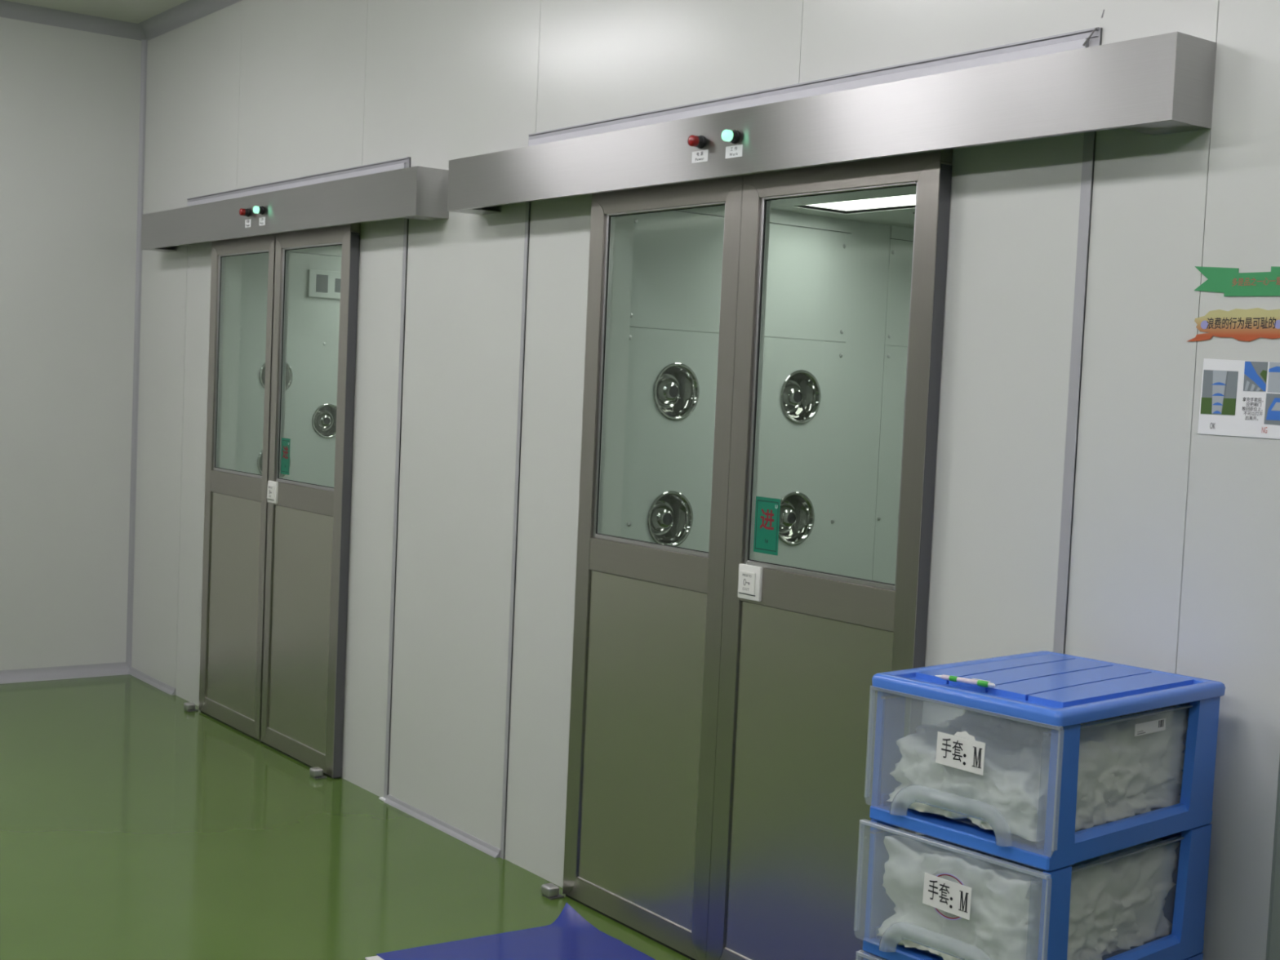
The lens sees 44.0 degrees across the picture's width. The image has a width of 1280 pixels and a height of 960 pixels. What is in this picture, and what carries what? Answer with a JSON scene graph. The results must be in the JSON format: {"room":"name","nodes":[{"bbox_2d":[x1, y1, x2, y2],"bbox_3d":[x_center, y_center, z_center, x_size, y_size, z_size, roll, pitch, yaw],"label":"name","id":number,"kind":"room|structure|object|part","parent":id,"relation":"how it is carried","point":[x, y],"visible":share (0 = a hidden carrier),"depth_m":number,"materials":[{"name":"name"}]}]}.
{"room":"clean room","nodes":[
{"label":"clean room","id":0,"kind":"room"},
{"bbox_2d":[0,17,141,670],"bbox_3d":[-6.947,-0.638,4.676,11.000,3.217,0.100,0,4,-37],"label":"wall","id":1,"kind":"structure","parent":0,"point":[70,99],"depth_m":7.71,"materials":[{"name":"grey paint"}]},
{"bbox_2d":[0,662,129,684],"bbox_3d":[-6.970,0.945,4.706,11.000,0.054,0.054,0,4,-37],"label":"baseboard","id":2,"kind":"structure","parent":1,"relation":"attached to","point":[12,676],"depth_m":7.81,"materials":[{"name":"grey"}]},
{"bbox_2d":[0,0,146,40],"bbox_3d":[-6.828,-2.203,4.518,11.000,0.066,0.066,0,4,-37],"label":"trim","id":3,"kind":"structure","parent":1,"relation":"attached to","point":[10,10],"depth_m":7.60,"materials":[{"name":"grey metal"}]},
{"bbox_2d":[4,0,188,23],"bbox_3d":[-2.963,-1.806,-0.652,11.200,0.080,13.200,0,4,-37],"label":"ceiling","id":4,"kind":"structure","parent":0,"point":[136,11],"depth_m":7.42,"materials":[{"name":"white paint"}]},
{"bbox_2d":[0,674,691,959],"bbox_3d":[-1.787,1.483,0.526,14.500,0.080,13.200,0,4,-37],"label":"floor","id":5,"kind":"structure","parent":0,"point":[135,824],"depth_m":5.09,"materials":[{"name":"green paint"}]},
{"bbox_2d":[183,702,198,711],"bbox_3d":[-2.038,1.028,7.188,0.050,0.034,0.056,0,4,-37],"label":"floor guide","id":6,"kind":"object","parent":5,"relation":"on","point":[188,706],"visible":1,"depth_m":7.17,"materials":[{"name":"silver metal"}]},
{"bbox_3d":[-2.035,1.043,7.188,0.046,0.004,0.052,0,4,-37],"label":"foot plate","id":7,"kind":"part","parent":6,"relation":"part of","materials":[{"name":"grey metal"}]},
{"bbox_2d":[235,244,342,487],"bbox_3d":[-0.531,-0.026,7.349,2.360,2.249,1.660,0,4,-37],"label":"shower","id":8,"kind":"object","parent":5,"relation":"on","point":[315,273],"visible":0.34,"depth_m":7.40,"materials":[{"name":"grey"}]},
{"bbox_3d":[-1.486,0.161,7.548,0.970,1.671,0.012,0,4,-37],"label":"nozzle panel","id":9,"kind":"part","parent":8,"relation":"part of","materials":[{"name":"grey"}]},
{"bbox_3d":[-1.441,-0.865,7.489,0.970,0.382,0.012,0,4,-37],"label":"panel","id":10,"kind":"part","parent":8,"relation":"part of","materials":[{"name":"grey"}]},
{"bbox_3d":[-1.457,-1.082,7.510,0.972,0.043,0.104,0,4,-37],"label":"cornice","id":11,"kind":"part","parent":8,"relation":"part of","materials":[{"name":"grey metal"}]},
{"bbox_2d":[309,767,327,779],"bbox_3d":[-1.239,1.127,6.099,0.050,0.034,0.056,0,4,-37],"label":"floor guide","id":12,"kind":"object","parent":5,"relation":"on","point":[316,773],"visible":1,"depth_m":6.08,"materials":[{"name":"silver metal"}]},
{"bbox_3d":[-1.237,1.142,6.100,0.046,0.004,0.052,0,4,-37],"label":"foot plate","id":13,"kind":"part","parent":12,"relation":"part of","materials":[{"name":"grey metal"}]},
{"bbox_2d":[364,902,655,959],"bbox_3d":[-0.123,1.299,3.962,0.669,0.035,1.210,0,4,-37],"label":"mat","id":14,"kind":"object","parent":5,"relation":"on","point":[570,936],"visible":1,"depth_m":4.35,"materials":[{"name":"blue plastic"}]},
{"bbox_2d":[541,883,564,900],"bbox_3d":[-0.266,1.245,4.801,0.050,0.034,0.056,0,4,-37],"label":"floor guide","id":15,"kind":"object","parent":5,"relation":"on","point":[549,891],"visible":1,"depth_m":4.79,"materials":[{"name":"silver metal"}]},
{"bbox_3d":[-0.264,1.260,4.801,0.046,0.004,0.052,0,4,-37],"label":"foot plate","id":16,"kind":"part","parent":15,"relation":"part of","materials":[{"name":"grey metal"}]},
{"bbox_2d":[620,186,916,584],"bbox_3d":[1.551,0.189,5.232,3.160,2.249,1.660,0,4,-37],"label":"shower","id":17,"kind":"object","parent":5,"relation":"on","point":[839,265],"visible":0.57,"depth_m":5.29,"materials":[{"name":"grey"}]},
{"bbox_3d":[0.292,0.369,5.204,0.928,1.684,0.012,0,4,-37],"label":"nozzle panel","id":18,"kind":"part","parent":17,"relation":"part of","materials":[{"name":"grey metal"}]},
{"bbox_3d":[0.338,-0.657,5.144,0.928,0.369,0.012,0,4,-37],"label":"panel","id":19,"kind":"part","parent":17,"relation":"part of","materials":[{"name":"grey"}]},
{"bbox_3d":[0.322,-0.868,5.166,0.930,0.043,0.104,0,4,-37],"label":"cornice","id":20,"kind":"part","parent":17,"relation":"part of","materials":[{"name":"grey metal"}]},
{"bbox_3d":[1.189,0.369,5.874,0.930,1.684,0.012,0,4,-37],"label":"nozzle panel","id":21,"kind":"part","parent":17,"relation":"part of","materials":[{"name":"grey metal"}]},
{"bbox_3d":[1.234,-0.656,5.814,0.930,0.369,0.012,0,4,-37],"label":"panel","id":22,"kind":"part","parent":17,"relation":"part of","materials":[{"name":"grey metal"}]},
{"bbox_3d":[1.218,-0.867,5.836,0.932,0.043,0.104,0,4,-37],"label":"cornice","id":23,"kind":"part","parent":17,"relation":"part of","materials":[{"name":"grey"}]},
{"bbox_2d":[862,650,1225,959],"bbox_3d":[0.737,0.889,2.982,0.585,1.042,0.408,0,4,-42],"label":"storage drawers","id":24,"kind":"object","parent":5,"relation":"on","point":[1062,692],"visible":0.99,"depth_m":2.89,"materials":[{"name":"blue plastic"}]},
{"bbox_3d":[0.541,0.584,2.787,0.018,0.062,0.260,0,4,-42],"label":"handle","id":25,"kind":"part","parent":24,"relation":"part of","materials":[{"name":"clear plastic"}]},
{"bbox_2d":[934,674,995,687],"bbox_3d":[0.585,0.361,2.855,0.119,0.012,0.012,5,4,38],"label":"pen","id":26,"kind":"object","parent":24,"relation":"on","point":[984,683],"visible":1,"depth_m":2.85,"materials":[{"name":"white plastic"}]},
{"bbox_3d":[0.704,0.366,3.080,0.444,0.011,0.071,0,4,-42],"label":"lid panel","id":27,"kind":"part","parent":24,"relation":"part of","materials":[{"name":"blue plastic"}]},
{"bbox_2d":[876,834,1180,959],"bbox_3d":[0.732,0.757,2.965,0.505,0.193,0.326,0,4,-42],"label":"pile","id":28,"kind":"object","parent":24,"relation":"in","point":[1117,901],"visible":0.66,"depth_m":2.84,"materials":[{"name":"fabric"}]},
{"bbox_3d":[0.753,0.371,3.025,0.444,0.011,0.094,0,4,-42],"label":"lid panel","id":29,"kind":"part","parent":24,"relation":"part of","materials":[{"name":"blue plastic"}]},
{"bbox_3d":[0.740,1.015,2.998,0.548,0.247,0.387,0,4,-42],"label":"tier frame","id":30,"kind":"part","parent":24,"relation":"part of","materials":[{"name":"blue plastic"}]},
{"bbox_3d":[0.751,0.766,2.983,0.548,0.247,0.387,0,4,-42],"label":"tier frame","id":31,"kind":"part","parent":24,"relation":"part of","materials":[{"name":"blue plastic"}]},
{"bbox_2d":[886,705,1189,841],"bbox_3d":[0.750,0.508,2.957,0.505,0.193,0.327,0,4,-42],"label":"pile","id":32,"kind":"object","parent":24,"relation":"in","point":[1122,775],"visible":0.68,"depth_m":2.85,"materials":[{"name":"fabric"}]},
{"bbox_3d":[0.762,0.516,2.969,0.548,0.247,0.387,0,4,-42],"label":"tier frame","id":33,"kind":"part","parent":24,"relation":"part of","materials":[{"name":"blue plastic"}]},
{"bbox_3d":[0.767,0.382,2.961,0.561,0.026,0.407,0,4,-42],"label":"lid","id":34,"kind":"part","parent":24,"relation":"part of","materials":[{"name":"blue plastic"}]},
{"bbox_3d":[0.809,0.377,2.963,0.447,0.011,0.084,-1,5,-44],"label":"lid panel","id":35,"kind":"part","parent":24,"relation":"part of","materials":[{"name":"blue plastic"}]},
{"bbox_3d":[0.864,0.383,2.902,0.444,0.011,0.084,0,4,-42],"label":"lid panel","id":36,"kind":"part","parent":24,"relation":"part of","materials":[{"name":"blue plastic"}]},
{"bbox_2d":[1265,755,1279,959],"bbox_3d":[1.422,0.914,2.394,0.319,1.120,0.900,0,4,-37],"label":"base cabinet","id":37,"kind":"object","parent":5,"relation":"on","point":[1273,948],"visible":1,"depth_m":2.65,"materials":[{"name":"grey"}]},
{"bbox_3d":[1.184,0.874,2.488,0.012,1.048,0.435,0,4,-37],"label":"door","id":38,"kind":"part","parent":37,"relation":"part of","materials":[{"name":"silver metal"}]},
{"bbox_2d":[131,0,1279,959],"bbox_3d":[1.380,-0.161,2.776,0.092,3.217,13.050,0,4,-37],"label":"wall","id":39,"kind":"structure","parent":0,"point":[1082,508],"depth_m":4.73,"materials":[{"name":"grey"}]},
{"bbox_2d":[125,40,147,667],"bbox_3d":[-2.515,-0.600,7.915,0.022,3.157,0.022,0,4,-37],"label":"trim","id":40,"kind":"structure","parent":39,"relation":"attached to","point":[144,42],"depth_m":7.92,"materials":[{"name":"grey metal"}]},
{"bbox_2d":[128,666,175,695],"bbox_3d":[-2.400,0.981,7.761,0.020,0.031,0.636,0,4,-37],"label":"baseboard","id":41,"kind":"structure","parent":39,"relation":"attached to","point":[141,676],"depth_m":7.73,"materials":[{"name":"grey plastic"}]},
{"bbox_3d":[-2.136,-0.588,7.463,0.045,3.217,1.199,0,4,-37],"label":"wall panel","id":42,"kind":"part","parent":39,"relation":"part of","materials":[{"name":"white metal"}]},
{"bbox_2d":[138,0,242,40],"bbox_3d":[1.412,-1.730,2.625,0.066,0.066,13.000,0,4,-37],"label":"trim","id":43,"kind":"structure","parent":39,"relation":"attached to","point":[190,11],"depth_m":7.41,"materials":[{"name":"grey metal"}]},
{"bbox_2d":[198,233,275,742],"bbox_3d":[-1.728,0.014,6.841,0.039,2.125,0.690,0,4,-37],"label":"door","id":44,"kind":"structure","parent":39,"relation":"in","point":[233,608],"depth_m":6.88,"materials":[{"name":"metal"}]},
{"bbox_3d":[-1.772,1.030,6.899,0.038,0.067,0.663,0,4,-37],"label":"rail","id":45,"kind":"part","parent":44,"relation":"part of","materials":[{"name":"metal"}]},
{"bbox_3d":[-1.748,0.535,6.872,0.033,0.926,0.555,0,4,-37],"label":"panel","id":46,"kind":"part","parent":44,"relation":"part of","materials":[{"name":"metal"}]},
{"bbox_3d":[-1.728,0.024,6.841,0.039,0.094,0.555,0,4,-37],"label":"rail","id":47,"kind":"part","parent":44,"relation":"part of","materials":[{"name":"metal"}]},
{"bbox_3d":[-1.683,-1.009,6.781,0.038,0.073,0.688,0,4,-37],"label":"rail","id":48,"kind":"part","parent":44,"relation":"part of","materials":[{"name":"metal"}]},
{"bbox_3d":[-1.497,-0.067,6.608,0.045,2.334,2.128,0,4,-37],"label":"wall panel","id":49,"kind":"part","parent":39,"relation":"part of","materials":[{"name":"white metal"}]},
{"bbox_2d":[141,165,448,252],"bbox_3d":[-1.526,-1.079,6.472,0.166,0.165,2.696,0,4,-37],"label":"housing","id":50,"kind":"object","parent":39,"relation":"attached to","point":[415,193],"visible":1,"depth_m":6.05,"materials":[{"name":"metal"}]},
{"bbox_3d":[-2.274,-1.091,7.516,0.111,0.003,0.127,0,4,-37],"label":"plate","id":51,"kind":"part","parent":50,"relation":"part of","materials":[{"name":"metal"}]},
{"bbox_2d":[239,208,249,217],"bbox_3d":[-1.623,-1.098,6.495,0.038,0.034,0.034,0,4,-37],"label":"lamp","id":52,"kind":"object","parent":50,"relation":"attached to","point":[242,211],"depth_m":6.49,"materials":[{"name":"red plastic"}]},
{"bbox_3d":[-1.610,-1.054,6.509,0.001,0.032,0.056,0,4,-37],"label":"name plate","id":53,"kind":"part","parent":50,"relation":"part of","materials":[{"name":"white plastic"}]},
{"bbox_2d":[253,205,264,214],"bbox_3d":[-1.538,-1.087,6.381,0.038,0.034,0.034,0,4,-37],"label":"lamp","id":54,"kind":"object","parent":50,"relation":"attached to","point":[260,210],"depth_m":6.37,"materials":[{"name":"green plastic"}]},
{"bbox_3d":[-1.525,-1.044,6.395,0.001,0.032,0.056,0,4,-37],"label":"name plate","id":55,"kind":"part","parent":50,"relation":"part of","materials":[{"name":"white paper"}]},
{"bbox_3d":[-0.743,-0.905,5.469,0.111,0.003,0.127,0,4,-37],"label":"plate","id":56,"kind":"part","parent":50,"relation":"part of","materials":[{"name":"metal"}]},
{"bbox_3d":[-1.464,-1.223,6.518,0.012,0.017,2.139,0,4,-37],"label":"channel trim","id":57,"kind":"part","parent":39,"relation":"part of","materials":[{"name":"silver metal"}]},
{"bbox_3d":[-1.368,-1.665,6.437,0.045,0.882,1.198,0,4,-37],"label":"wall panel","id":58,"kind":"part","parent":39,"relation":"part of","materials":[{"name":"white metal"}]},
{"bbox_2d":[259,222,359,778],"bbox_3d":[-1.329,0.063,6.294,0.054,2.125,0.690,0,4,-37],"label":"door","id":59,"kind":"structure","parent":39,"relation":"in","point":[307,540],"depth_m":6.25,"materials":[{"name":"metal"}]},
{"bbox_3d":[-1.368,1.079,6.358,0.038,0.067,0.663,0,4,-37],"label":"rail","id":60,"kind":"part","parent":59,"relation":"part of","materials":[{"name":"metal"}]},
{"bbox_3d":[-1.344,0.584,6.331,0.033,0.926,0.555,0,4,-37],"label":"panel","id":61,"kind":"part","parent":59,"relation":"part of","materials":[{"name":"metal"}]},
{"bbox_3d":[-1.324,0.073,6.300,0.039,0.094,0.555,0,4,-37],"label":"rail","id":62,"kind":"part","parent":59,"relation":"part of","materials":[{"name":"metal"}]},
{"bbox_3d":[-1.278,-0.960,6.240,0.038,0.073,0.688,0,4,-37],"label":"rail","id":63,"kind":"part","parent":59,"relation":"part of","materials":[{"name":"metal"}]},
{"bbox_2d":[378,794,500,857],"bbox_3d":[-0.707,1.190,5.495,0.020,0.025,0.818,0,4,-37],"label":"baseboard","id":64,"kind":"structure","parent":39,"relation":"attached to","point":[481,845],"depth_m":5.46,"materials":[{"name":"grey plastic"}]},
{"bbox_3d":[-0.703,-0.413,5.546,0.045,3.217,1.198,0,4,-37],"label":"wall panel","id":65,"kind":"part","parent":39,"relation":"part of","materials":[{"name":"white metal"}]},
{"bbox_2d":[562,174,743,959],"bbox_3d":[0.032,0.228,4.486,0.039,2.125,0.690,0,4,-37],"label":"door","id":66,"kind":"structure","parent":39,"relation":"in","point":[648,615],"depth_m":4.48,"materials":[{"name":"metal"}]},
{"bbox_3d":[-0.012,1.244,4.544,0.038,0.067,0.663,0,4,-37],"label":"rail","id":67,"kind":"part","parent":66,"relation":"part of","materials":[{"name":"metal"}]},
{"bbox_3d":[0.012,0.749,4.517,0.033,0.926,0.555,0,4,-37],"label":"panel","id":68,"kind":"part","parent":66,"relation":"part of","materials":[{"name":"metal"}]},
{"bbox_3d":[0.032,0.238,4.486,0.039,0.094,0.555,0,4,-37],"label":"rail","id":69,"kind":"part","parent":66,"relation":"part of","materials":[{"name":"metal"}]},
{"bbox_3d":[0.078,-0.795,4.426,0.038,0.073,0.688,0,4,-37],"label":"rail","id":70,"kind":"part","parent":66,"relation":"part of","materials":[{"name":"metal"}]},
{"bbox_3d":[0.074,-1.489,4.508,0.045,0.882,1.228,0,4,-37],"label":"wall panel","id":71,"kind":"part","parent":39,"relation":"part of","materials":[{"name":"white metal"}]},
{"bbox_3d":[0.274,0.148,4.240,0.045,2.334,2.178,0,4,-37],"label":"wall panel","id":72,"kind":"part","parent":39,"relation":"part of","materials":[{"name":"white metal"}]},
{"bbox_3d":[0.302,-1.008,4.155,0.012,0.017,2.180,0,4,-37],"label":"channel trim","id":73,"kind":"part","parent":39,"relation":"part of","materials":[{"name":"silver metal"}]},
{"bbox_2d":[706,148,952,959],"bbox_3d":[0.439,0.278,3.929,0.054,2.125,0.690,0,4,-37],"label":"door","id":74,"kind":"structure","parent":39,"relation":"in","point":[802,650],"depth_m":3.95,"materials":[{"name":"metal"}]},
{"bbox_3d":[0.400,1.294,3.993,0.038,0.067,0.663,0,4,-37],"label":"rail","id":75,"kind":"part","parent":74,"relation":"part of","materials":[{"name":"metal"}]},
{"bbox_3d":[0.424,0.799,3.966,0.033,0.926,0.555,0,4,-37],"label":"panel","id":76,"kind":"part","parent":74,"relation":"part of","materials":[{"name":"metal"}]},
{"bbox_3d":[0.444,0.288,3.934,0.039,0.094,0.555,0,4,-37],"label":"rail","id":77,"kind":"part","parent":74,"relation":"part of","materials":[{"name":"metal"}]},
{"bbox_3d":[0.490,-0.745,3.875,0.038,0.073,0.688,0,4,-37],"label":"rail","id":78,"kind":"part","parent":74,"relation":"part of","materials":[{"name":"metal"}]},
{"bbox_2d":[447,31,1217,214],"bbox_3d":[0.228,-0.866,4.126,0.166,0.165,2.750,0,4,-37],"label":"housing","id":79,"kind":"object","parent":39,"relation":"attached to","point":[1161,84],"visible":1,"depth_m":3.61,"materials":[{"name":"metal"}]},
{"bbox_3d":[-0.536,-0.880,5.192,0.111,0.003,0.127,0,4,-37],"label":"plate","id":80,"kind":"part","parent":79,"relation":"part of","materials":[{"name":"metal"}]},
{"bbox_2d":[687,134,705,148],"bbox_3d":[0.145,-0.883,4.130,0.038,0.034,0.034,0,4,-37],"label":"lamp","id":81,"kind":"object","parent":79,"relation":"attached to","point":[697,141],"depth_m":4.12,"materials":[{"name":"red plastic"}]},
{"bbox_3d":[0.157,-0.846,4.145,0.001,0.030,0.066,0,4,-37],"label":"name plate","id":82,"kind":"part","parent":79,"relation":"part of","materials":[{"name":"white paper"}]},
{"bbox_2d":[721,129,739,143],"bbox_3d":[0.227,-0.873,4.020,0.038,0.034,0.034,0,4,-37],"label":"lamp","id":83,"kind":"object","parent":79,"relation":"attached to","point":[731,136],"depth_m":4.01,"materials":[{"name":"green plastic"}]},
{"bbox_3d":[0.239,-0.836,4.034,0.001,0.030,0.066,0,4,-37],"label":"name plate","id":84,"kind":"part","parent":79,"relation":"part of","materials":[{"name":"white paper"}]},
{"bbox_3d":[1.026,-0.690,3.101,0.111,0.003,0.127,0,4,-37],"label":"plate","id":85,"kind":"part","parent":79,"relation":"part of","materials":[{"name":"metal"}]},
{"bbox_3d":[0.749,-0.237,3.604,0.045,3.217,1.198,0,4,-37],"label":"wall panel","id":86,"kind":"part","parent":39,"relation":"part of","materials":[{"name":"white metal"}]},
{"bbox_3d":[1.465,-0.150,2.646,0.045,3.217,1.198,0,4,-37],"label":"wall panel","id":87,"kind":"part","parent":39,"relation":"part of","materials":[{"name":"white metal"}]},
{"bbox_2d":[1187,307,1279,342],"bbox_3d":[1.148,-0.297,3.029,0.001,0.064,0.232,0,4,-37],"label":"sign","id":88,"kind":"object","parent":39,"relation":"attached to","point":[1251,324],"visible":1,"depth_m":3.03,"materials":[{"name":"orange paper"}]},
{"bbox_2d":[1194,266,1279,296],"bbox_3d":[1.167,-0.379,3.005,0.001,0.062,0.267,0,4,-37],"label":"banner","id":89,"kind":"object","parent":39,"relation":"attached to","point":[1228,281],"visible":1,"depth_m":3.03,"materials":[{"name":"green paper"}]},
{"bbox_2d":[1197,358,1279,439],"bbox_3d":[1.159,-0.155,3.014,0.003,0.149,0.213,0,4,-37],"label":"poster","id":90,"kind":"object","parent":39,"relation":"attached to","point":[1239,397],"visible":1,"depth_m":3.03,"materials":[{"name":"white paper"}]},
{"bbox_2d":[1200,369,1238,415],"bbox_3d":[1.120,-0.170,3.065,0.002,0.086,0.076,0,4,-37],"label":"print","id":91,"kind":"object","parent":90,"relation":"attached to","point":[1220,388],"depth_m":3.06,"materials":[{"name":"multicoloured"}]},
{"bbox_2d":[1243,360,1268,391],"bbox_3d":[1.167,-0.197,3.003,0.001,0.057,0.048,0,4,-37],"label":"print","id":92,"kind":"object","parent":90,"relation":"attached to","point":[1255,374],"depth_m":3.00,"materials":[{"name":"blue paper"}]},
{"bbox_2d":[1263,393,1279,425],"bbox_3d":[1.195,-0.131,2.964,0.001,0.060,0.058,0,4,-37],"label":"print","id":93,"kind":"object","parent":90,"relation":"attached to","point":[1271,401],"depth_m":2.98,"materials":[{"name":"blue"}]},
{"bbox_2d":[1267,361,1279,392],"bbox_3d":[1.198,-0.191,2.961,0.001,0.058,0.052,0,4,-37],"label":"print","id":94,"kind":"object","parent":90,"relation":"attached to","point":[1273,368],"depth_m":2.97,"materials":[{"name":"blue"}]}
]}

